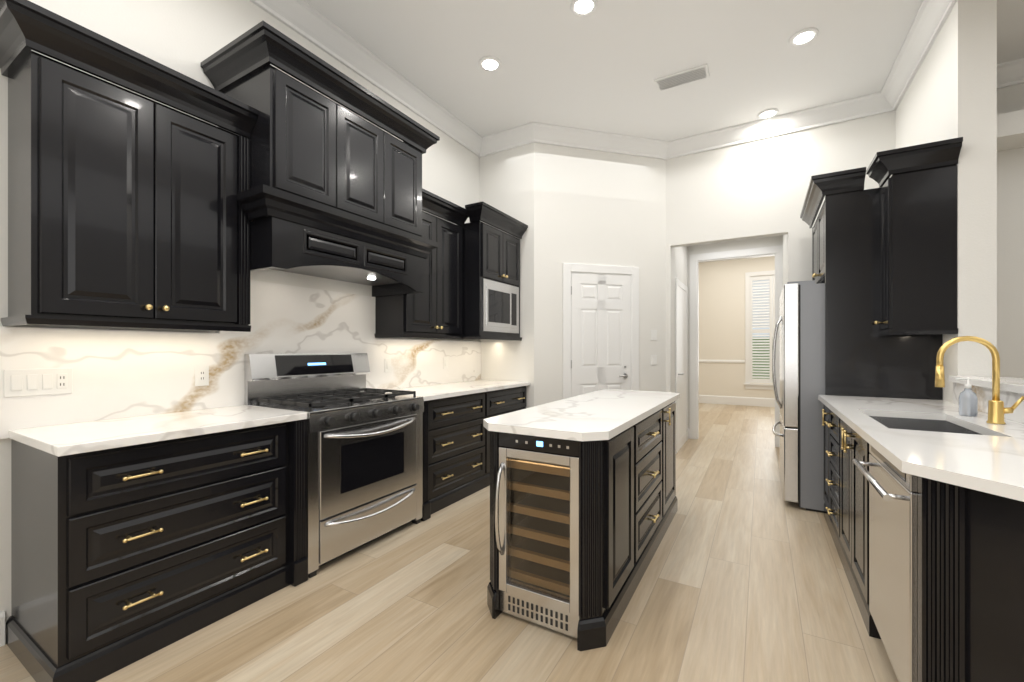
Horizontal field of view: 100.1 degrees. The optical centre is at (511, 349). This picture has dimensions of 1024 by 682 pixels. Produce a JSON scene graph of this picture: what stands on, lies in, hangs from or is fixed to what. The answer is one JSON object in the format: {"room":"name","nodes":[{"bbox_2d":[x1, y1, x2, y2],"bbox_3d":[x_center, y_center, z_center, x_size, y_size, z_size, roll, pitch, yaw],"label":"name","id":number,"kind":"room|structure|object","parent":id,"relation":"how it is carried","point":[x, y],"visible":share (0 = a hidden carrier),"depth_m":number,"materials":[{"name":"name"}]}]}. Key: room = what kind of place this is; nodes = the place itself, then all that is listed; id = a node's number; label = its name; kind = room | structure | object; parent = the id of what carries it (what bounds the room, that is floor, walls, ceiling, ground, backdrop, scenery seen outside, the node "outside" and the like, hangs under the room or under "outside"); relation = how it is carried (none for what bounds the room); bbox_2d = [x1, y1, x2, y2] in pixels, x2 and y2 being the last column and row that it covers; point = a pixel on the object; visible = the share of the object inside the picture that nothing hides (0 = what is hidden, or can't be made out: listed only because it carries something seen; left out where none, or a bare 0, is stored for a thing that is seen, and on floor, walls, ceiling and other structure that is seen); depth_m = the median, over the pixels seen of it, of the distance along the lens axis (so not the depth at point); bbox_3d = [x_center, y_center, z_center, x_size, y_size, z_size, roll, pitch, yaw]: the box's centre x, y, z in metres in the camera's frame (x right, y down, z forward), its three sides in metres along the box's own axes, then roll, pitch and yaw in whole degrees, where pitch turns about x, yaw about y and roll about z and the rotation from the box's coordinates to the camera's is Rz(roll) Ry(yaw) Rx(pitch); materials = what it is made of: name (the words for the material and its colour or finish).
{"room":"kitchen","nodes":[
{"label":"kitchen","id":0,"kind":"room"},
{"bbox_2d":[0,0,487,642],"bbox_3d":[-2.028,-0.550,2.204,0.150,3.600,6.530,0,0,30],"label":"wall","id":1,"kind":"structure","parent":0,"point":[179,35],"depth_m":2.42,"materials":[{"name":"white paint"}]},
{"bbox_2d":[0,611,4,646],"bbox_3d":[-2.881,1.180,0.572,0.016,0.140,2.890,0,0,30],"label":"baseboard","id":2,"kind":"structure","parent":1,"relation":"attached to","point":[2,614],"depth_m":1.81,"materials":[{"name":"white wood"}]},
{"bbox_2d":[0,0,258,331],"bbox_3d":[-1.788,-0.700,2.039,0.427,1.200,0.910,0,0,30],"label":"upper cabinet","id":3,"kind":"object","parent":1,"relation":"attached to","point":[125,208],"visible":1,"depth_m":1.87,"materials":[{"name":"black wood"}]},
{"bbox_2d":[0,280,480,438],"bbox_3d":[-1.279,-0.032,3.317,0.020,0.813,3.647,0,0,30],"label":"backsplash","id":4,"kind":"structure","parent":1,"relation":"attached to","point":[117,374],"depth_m":2.44,"materials":[{"name":"stone"}]},
{"bbox_2d":[4,368,72,396],"bbox_3d":[-2.088,0.141,1.896,0.011,0.116,0.206,0,0,30],"label":"outlet","id":5,"kind":"object","parent":4,"relation":"attached to","point":[27,382],"depth_m":1.89,"materials":[{"name":"white plastic"}]},
{"bbox_2d":[195,365,208,385],"bbox_3d":[-1.768,0.146,2.447,0.009,0.117,0.070,0,0,30],"label":"outlet","id":6,"kind":"object","parent":4,"relation":"attached to","point":[201,371],"depth_m":2.45,"materials":[{"name":"white plastic"}]},
{"bbox_2d":[385,358,390,371],"bbox_3d":[-1.058,0.132,3.665,0.011,0.117,0.070,0,0,30],"label":"outlet","id":7,"kind":"object","parent":4,"relation":"attached to","point":[387,361],"depth_m":3.66,"materials":[{"name":"white plastic"}]},
{"bbox_2d":[212,33,339,224],"bbox_3d":[-1.404,-1.250,2.576,0.550,0.800,0.400,0,0,30],"label":"upper cabinet","id":8,"kind":"object","parent":1,"relation":"attached to","point":[334,192],"depth_m":2.36,"materials":[{"name":"black wood"}]},
{"bbox_2d":[284,77,387,236],"bbox_3d":[-1.208,-1.250,2.913,0.550,0.800,0.380,0,0,30],"label":"upper cabinet","id":9,"kind":"object","parent":1,"relation":"attached to","point":[363,145],"depth_m":2.75,"materials":[{"name":"black wood"}]},
{"bbox_2d":[250,0,485,156],"bbox_3d":[-1.939,-2.275,2.083,0.125,0.150,6.450,0,0,30],"label":"crown molding","id":10,"kind":"structure","parent":1,"relation":"attached to","point":[307,21],"depth_m":3.41,"materials":[{"name":"white"}]},
{"bbox_2d":[332,109,427,248],"bbox_3d":[-1.012,-1.250,3.250,0.550,0.800,0.400,0,0,30],"label":"upper cabinet","id":11,"kind":"object","parent":1,"relation":"attached to","point":[404,156],"depth_m":3.07,"materials":[{"name":"black wood"}]},
{"bbox_2d":[375,188,468,338],"bbox_3d":[-0.774,-0.700,3.781,0.427,1.200,0.793,0,0,30],"label":"upper cabinet","id":12,"kind":"object","parent":1,"relation":"attached to","point":[434,310],"visible":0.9,"depth_m":3.69,"materials":[{"name":"black wood"}]},
{"bbox_2d":[458,201,527,340],"bbox_3d":[-0.317,-0.715,4.367,0.627,1.230,0.861,0,0,30],"label":"upper cabinet","id":13,"kind":"object","parent":1,"relation":"attached to","point":[489,252],"visible":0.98,"depth_m":4.05,"materials":[{"name":"black wood"}]},
{"bbox_2d":[482,278,518,332],"bbox_3d":[-0.304,-0.422,4.413,0.498,0.491,0.675,0,0,30],"label":"microwave","id":14,"kind":"object","parent":13,"relation":"in","point":[500,307],"visible":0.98,"depth_m":4.24,"materials":[{"name":"silver metal"}]},
{"bbox_2d":[0,403,898,681],"bbox_3d":[3.263,1.300,3.192,8.600,0.100,13.800,0,0,30],"label":"floor","id":15,"kind":"structure","parent":0,"point":[744,577],"depth_m":2.03,"materials":[{"name":"brown wood"}]},
{"bbox_2d":[6,419,307,681],"bbox_3d":[-1.630,0.813,2.077,0.661,0.874,0.962,0,0,30],"label":"base cabinet","id":16,"kind":"object","parent":15,"relation":"on","point":[122,557],"visible":1,"depth_m":1.77,"materials":[{"name":"black wood"}]},
{"bbox_2d":[244,353,423,577],"bbox_3d":[-1.119,0.637,2.866,0.706,1.225,0.911,0,0,30],"label":"range","id":17,"kind":"object","parent":15,"relation":"on","point":[364,465],"visible":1,"depth_m":2.70,"materials":[{"name":"silver metal"}]},
{"bbox_2d":[421,391,488,520],"bbox_3d":[-0.713,0.813,3.668,0.644,0.874,0.878,0,0,30],"label":"base cabinet","id":18,"kind":"object","parent":15,"relation":"on","point":[456,450],"depth_m":3.50,"materials":[{"name":"black wood"}]},
{"bbox_2d":[9,380,529,456],"bbox_3d":[-0.972,0.357,3.195,0.630,0.035,3.549,0,0,30],"label":"countertop","id":19,"kind":"structure","parent":18,"relation":"on","point":[70,439],"depth_m":1.96,"materials":[{"name":"stone"}]},
{"bbox_2d":[489,386,525,485],"bbox_3d":[-0.304,0.813,4.398,0.618,0.874,0.796,0,0,30],"label":"base cabinet","id":20,"kind":"object","parent":15,"relation":"on","point":[503,401],"depth_m":4.21,"materials":[{"name":"black wood"}]},
{"bbox_2d":[487,401,677,650],"bbox_3d":[0.601,0.813,2.716,0.639,0.874,1.940,0,0,30],"label":"kitchen island","id":21,"kind":"object","parent":15,"relation":"on","point":[628,504],"visible":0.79,"depth_m":2.01,"materials":[{"name":"black wood"}]},
{"bbox_2d":[495,432,578,637],"bbox_3d":[0.236,0.807,2.128,0.400,0.845,0.624,0,0,30],"label":"wine cooler","id":22,"kind":"object","parent":21,"relation":"in","point":[537,511],"visible":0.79,"depth_m":1.96,"materials":[{"name":"silver metal"}]},
{"bbox_2d":[483,389,679,440],"bbox_3d":[0.585,0.357,2.726,0.630,0.035,1.970,0,0,30],"label":"island countertop","id":23,"kind":"structure","parent":21,"relation":"on","point":[601,415],"depth_m":2.22,"materials":[{"name":"stone"}]},
{"bbox_2d":[772,280,824,512],"bbox_3d":[2.748,0.355,3.590,0.977,1.790,0.910,0,0,30],"label":"refrigerator","id":24,"kind":"object","parent":15,"relation":"on","point":[801,321],"visible":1,"depth_m":3.35,"materials":[{"name":"grey metal"}]},
{"bbox_2d":[822,405,825,519],"bbox_3d":[2.546,0.813,2.917,0.659,0.874,0.363,0,0,30],"label":"base cabinet","id":25,"kind":"object","parent":15,"relation":"on","point":[823,410],"depth_m":3.14,"materials":[{"name":"black wood"}]},
{"bbox_2d":[800,167,942,399],"bbox_3d":[2.831,-0.025,3.489,0.740,2.550,1.091,0,0,30],"label":"cabinet","id":26,"kind":"object","parent":15,"relation":"on","point":[863,358],"visible":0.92,"depth_m":3.14,"materials":[{"name":"black wood"}]},
{"bbox_2d":[853,444,917,681],"bbox_3d":[1.663,0.816,1.462,0.716,0.868,0.598,0,0,30],"label":"dishwasher","id":27,"kind":"object","parent":15,"relation":"on","point":[893,549],"visible":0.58,"depth_m":1.50,"materials":[{"name":"silver metal"}]},
{"bbox_2d":[826,407,945,568],"bbox_3d":[2.344,0.813,2.571,0.659,0.874,0.438,0,0,30],"label":"base cabinet","id":28,"kind":"object","parent":15,"relation":"on","point":[847,489],"depth_m":2.33,"materials":[{"name":"black wood"}]},
{"bbox_2d":[918,476,1023,681],"bbox_3d":[1.430,0.813,0.986,0.646,0.874,0.453,0,0,30],"label":"base cabinet","id":29,"kind":"object","parent":15,"relation":"on","point":[970,585],"depth_m":1.19,"materials":[{"name":"black wood"}]},
{"bbox_2d":[818,395,1023,501],"bbox_3d":[1.951,0.357,1.927,0.690,0.035,2.674,0,0,30],"label":"countertop","id":30,"kind":"structure","parent":29,"relation":"on","point":[990,459],"depth_m":1.57,"materials":[{"name":"stone"}]},
{"bbox_2d":[870,416,981,434],"bbox_3d":[1.970,0.480,2.070,0.382,0.209,0.712,0,0,30],"label":"sink","id":31,"kind":"object","parent":30,"relation":"in","point":[920,424],"depth_m":2.33,"materials":[{"name":"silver metal"}]},
{"bbox_2d":[956,378,977,416],"bbox_3d":[2.351,0.241,2.218,0.080,0.196,0.068,0,0,30],"label":"soap dispenser","id":32,"kind":"object","parent":30,"relation":"on","point":[968,402],"visible":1,"depth_m":2.20,"materials":[{"name":"white"}]},
{"bbox_2d":[935,336,1023,423],"bbox_3d":[2.187,0.136,2.013,0.298,0.406,0.060,0,0,30],"label":"faucet","id":33,"kind":"object","parent":30,"relation":"on","point":[997,410],"visible":1,"depth_m":1.98,"materials":[{"name":"gold metal"}]},
{"bbox_2d":[563,263,638,398],"bbox_3d":[0.991,0.157,4.738,0.660,2.187,0.660,0,0,30],"label":"pantry door","id":34,"kind":"structure","parent":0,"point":[600,327],"depth_m":4.73,"materials":[{"name":"white wood"}]},
{"bbox_2d":[656,158,667,391],"bbox_3d":[1.745,-0.550,4.978,0.080,3.600,0.002,0,0,30],"label":"wall","id":35,"kind":"structure","parent":0,"point":[656,222],"depth_m":4.95,"materials":[{"name":"white paint"}]},
{"bbox_2d":[651,330,656,339],"bbox_3d":[1.626,-0.170,4.911,0.075,0.120,0.010,0,0,-15],"label":"light switch","id":36,"kind":"object","parent":35,"relation":"attached to","point":[653,337],"depth_m":4.91,"materials":[{"name":"white plastic"}]},
{"bbox_2d":[651,355,656,364],"bbox_3d":[1.626,0.115,4.911,0.075,0.110,0.010,0,0,-15],"label":"light switch","id":37,"kind":"object","parent":35,"relation":"attached to","point":[653,357],"depth_m":4.91,"materials":[{"name":"white plastic"}]},
{"bbox_2d":[482,92,898,159],"bbox_3d":[1.611,-2.275,4.330,3.700,0.150,1.254,0,0,30],"label":"crown molding","id":38,"kind":"structure","parent":35,"relation":"attached to","point":[865,105],"depth_m":4.56,"materials":[{"name":"white"}]},
{"bbox_2d":[304,0,1023,140],"bbox_3d":[3.263,-2.400,3.192,8.600,0.100,13.800,0,0,30],"label":"ceiling","id":39,"kind":"structure","parent":0,"point":[604,65],"depth_m":3.40,"materials":[{"name":"white paint"}]},
{"bbox_2d":[479,56,500,71],"bbox_3d":[-0.181,-2.344,3.518,0.175,0.011,0.175,0,0,30],"label":"recessed light","id":40,"kind":"object","parent":39,"relation":"in","point":[488,63],"depth_m":3.51,"materials":[{"name":"white"}]},
{"bbox_2d":[570,0,597,16],"bbox_3d":[0.489,-2.344,2.920,0.175,0.011,0.175,0,0,30],"label":"recessed light","id":41,"kind":"object","parent":39,"relation":"in","point":[581,8],"depth_m":2.93,"materials":[{"name":"white"}]},
{"bbox_2d":[654,64,708,90],"bbox_3d":[1.462,-2.340,3.696,0.420,0.020,0.170,0,0,30],"label":"ceiling vent","id":42,"kind":"object","parent":39,"relation":"in","point":[684,77],"visible":1,"depth_m":3.68,"materials":[{"name":"white plastic"}]},
{"bbox_2d":[757,108,778,118],"bbox_3d":[2.542,-2.344,4.260,0.175,0.011,0.175,0,0,30],"label":"recessed light","id":43,"kind":"object","parent":39,"relation":"in","point":[768,113],"depth_m":4.25,"materials":[{"name":"white"}]},
{"bbox_2d":[789,27,818,45],"bbox_3d":[2.189,-2.344,3.216,0.175,0.011,0.175,0,0,30],"label":"recessed light","id":44,"kind":"object","parent":39,"relation":"in","point":[805,36],"depth_m":3.20,"materials":[{"name":"white"}]},
{"bbox_2d":[668,131,799,427],"bbox_3d":[2.696,-0.550,5.310,1.350,3.600,1.290,0,0,30],"label":"wall","id":45,"kind":"structure","parent":0,"point":[746,195],"depth_m":4.84,"materials":[{"name":"white paint"}]},
{"bbox_2d":[678,428,689,450],"bbox_3d":[2.155,1.180,5.494,0.050,0.140,1.336,0,0,30],"label":"baseboard","id":46,"kind":"structure","parent":45,"relation":"attached to","point":[682,440],"depth_m":5.59,"materials":[{"name":"white wood"}]},
{"bbox_2d":[675,245,782,452],"bbox_3d":[2.757,-0.045,5.384,1.159,2.590,1.121,0,0,30],"label":"trim","id":47,"kind":"structure","parent":45,"relation":"attached to","point":[681,338],"depth_m":5.73,"materials":[{"name":"white wood"}]},
{"bbox_2d":[588,148,891,390],"bbox_3d":[3.744,-0.550,5.510,5.700,3.600,0.110,0,0,30],"label":"wall","id":48,"kind":"structure","parent":0,"point":[621,229],"depth_m":4.82,"materials":[{"name":"white paint"}]},
{"bbox_2d":[699,360,774,406],"bbox_3d":[5.928,0.740,9.262,5.500,1.020,0.026,0,0,30],"label":"baseboard","id":49,"kind":"structure","parent":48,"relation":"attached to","point":[745,401],"depth_m":9.77,"materials":[{"name":"white wood"}]},
{"bbox_2d":[744,270,774,389],"bbox_3d":[5.707,-0.435,9.401,1.100,2.610,0.112,0,0,30],"label":"window shutter","id":50,"kind":"object","parent":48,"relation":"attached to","point":[756,277],"visible":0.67,"depth_m":9.55,"materials":[{"name":"white wood"}]},
{"bbox_2d":[892,0,1023,402],"bbox_3d":[1.697,-0.550,0.632,0.170,3.600,7.560,0,0,30],"label":"wall","id":51,"kind":"structure","parent":0,"point":[953,93],"depth_m":2.69,"materials":[{"name":"white paint"}]},
{"bbox_2d":[866,137,962,335],"bbox_3d":[2.660,-0.700,2.864,0.407,1.200,0.341,0,0,30],"label":"upper cabinet","id":52,"kind":"object","parent":51,"relation":"attached to","point":[918,242],"visible":0.98,"depth_m":2.78,"materials":[{"name":"black wood"}]},
{"bbox_2d":[878,0,956,107],"bbox_3d":[3.048,-2.275,3.228,0.145,0.150,1.435,0,0,30],"label":"crown molding","id":53,"kind":"structure","parent":51,"relation":"attached to","point":[931,16],"depth_m":3.23,"materials":[{"name":"white"}]},
{"bbox_2d":[948,376,1023,393],"bbox_3d":[1.780,0.180,0.774,0.260,0.037,4.328,0,0,30],"label":"ledge","id":54,"kind":"object","parent":51,"relation":"on","point":[1012,384],"visible":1,"depth_m":2.27,"materials":[{"name":"stone"}]},
{"bbox_2d":[953,382,1023,423],"bbox_3d":[2.176,0.270,1.648,0.020,0.138,2.418,0,0,30],"label":"backsplash","id":55,"kind":"structure","parent":51,"relation":"attached to","point":[984,397],"depth_m":2.26,"materials":[{"name":"stone"}]},
{"bbox_2d":[997,58,1023,88],"bbox_3d":[5.339,-2.275,2.813,3.930,0.150,0.125,0,0,30],"label":"crown molding","id":56,"kind":"structure","parent":51,"relation":"attached to","point":[1010,73],"depth_m":3.53,"materials":[{"name":"white"}]},
{"label":"outside","id":57,"kind":"structure","parent":0,"visible":0},
{"bbox_2d":[752,280,769,378],"bbox_3d":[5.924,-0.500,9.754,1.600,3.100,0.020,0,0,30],"label":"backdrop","id":58,"kind":"structure","parent":57,"point":[760,336],"depth_m":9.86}
]}

